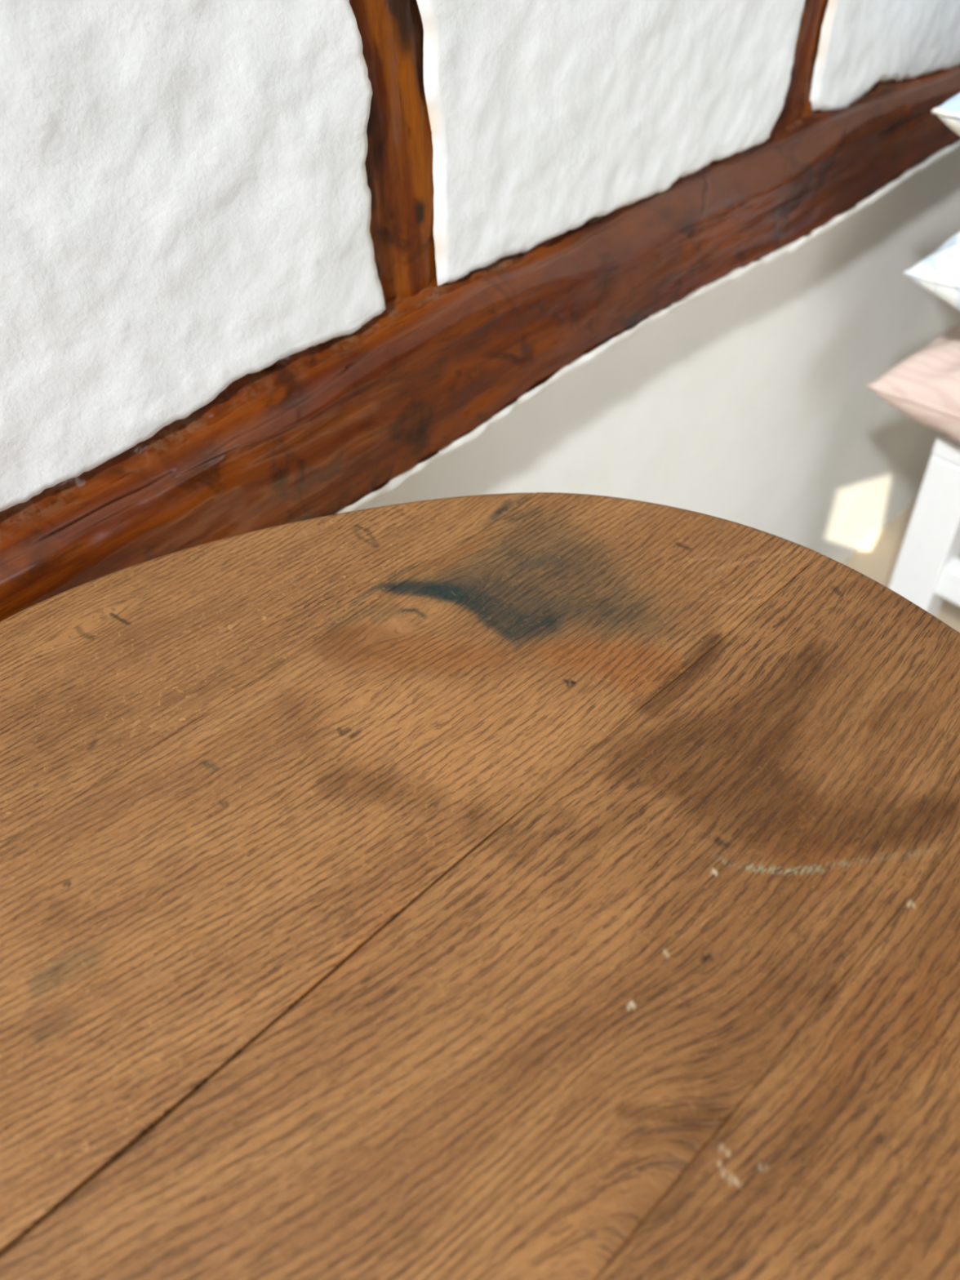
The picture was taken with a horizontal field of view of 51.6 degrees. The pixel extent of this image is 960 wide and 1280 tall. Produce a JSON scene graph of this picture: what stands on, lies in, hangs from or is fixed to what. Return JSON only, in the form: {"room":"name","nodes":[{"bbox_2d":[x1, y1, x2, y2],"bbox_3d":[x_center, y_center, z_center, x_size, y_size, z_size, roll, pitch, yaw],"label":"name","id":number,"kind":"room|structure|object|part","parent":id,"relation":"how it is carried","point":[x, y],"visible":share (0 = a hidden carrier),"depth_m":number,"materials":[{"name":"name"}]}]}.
{"room":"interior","nodes":[
{"label":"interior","id":0,"kind":"room"},
{"bbox_2d":[0,0,959,622],"bbox_3d":[-1.103,-0.202,-0.686,6.000,3.500,0.210,-36,55,-27],"label":"wall","id":1,"kind":"structure","parent":0,"point":[264,264],"depth_m":0.58,"materials":[{"name":"white paint"}]},
{"bbox_3d":[-0.368,-0.921,-0.580,0.752,2.734,0.009,-36,55,-27],"label":"plaster panel","id":2,"kind":"part","parent":1,"relation":"part of","materials":[{"name":"white paint"}]},
{"bbox_3d":[0.059,-1.228,-0.313,0.360,2.738,0.009,-36,55,-27],"label":"plaster panel","id":3,"kind":"part","parent":1,"relation":"part of","materials":[{"name":"white paint"}]},
{"bbox_3d":[0.397,-1.464,-0.092,0.515,2.766,0.009,-36,55,-27],"label":"plaster panel","id":4,"kind":"part","parent":1,"relation":"part of","materials":[{"name":"white paint"}]},
{"bbox_2d":[842,497,959,632],"bbox_3d":[-0.104,1.710,-0.063,6.200,0.080,2.920,-36,55,-27],"label":"floor","id":5,"kind":"structure","parent":0,"point":[877,559],"depth_m":1.55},
{"bbox_2d":[0,492,959,1279],"bbox_3d":[0.001,0.393,0.591,0.599,0.740,0.606,-36,55,-27],"label":"round table","id":6,"kind":"object","parent":5,"relation":"on","point":[537,886],"visible":1,"depth_m":0.36,"materials":[{"name":"brown wood"}]},
{"bbox_2d":[888,432,959,617],"bbox_3d":[0.737,-0.067,1.193,0.342,0.428,0.357,-36,55,-27],"label":"stool","id":7,"kind":"object","parent":5,"relation":"on","point":[926,571],"visible":0.65,"depth_m":1.13,"materials":[{"name":"white paint"}]},
{"bbox_2d":[866,323,959,443],"bbox_3d":[0.680,-0.257,0.986,0.413,0.132,0.413,-36,55,-27],"label":"cushion","id":8,"kind":"object","parent":7,"relation":"on","point":[924,386],"visible":1,"depth_m":0.97,"materials":[{"name":"pink fabric"}]},
{"bbox_2d":[902,231,959,311],"bbox_3d":[0.663,-0.329,0.863,0.413,0.134,0.413,-37,56,-27],"label":"cushion","id":9,"kind":"object","parent":8,"relation":"on","point":[939,273],"visible":1,"depth_m":0.86,"materials":[{"name":"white fabric"}]},
{"bbox_2d":[931,93,959,136],"bbox_3d":[0.636,-0.402,0.743,0.413,0.132,0.413,-35,55,-26],"label":"cushion","id":10,"kind":"object","parent":9,"relation":"on","point":[948,113],"visible":1,"depth_m":0.75,"materials":[{"name":"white fabric"}]},
{"bbox_3d":[0.729,-0.204,1.044,0.342,0.022,0.357,-36,55,-27],"label":"seat","id":11,"kind":"part","parent":7,"relation":"part of","materials":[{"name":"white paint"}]}
]}

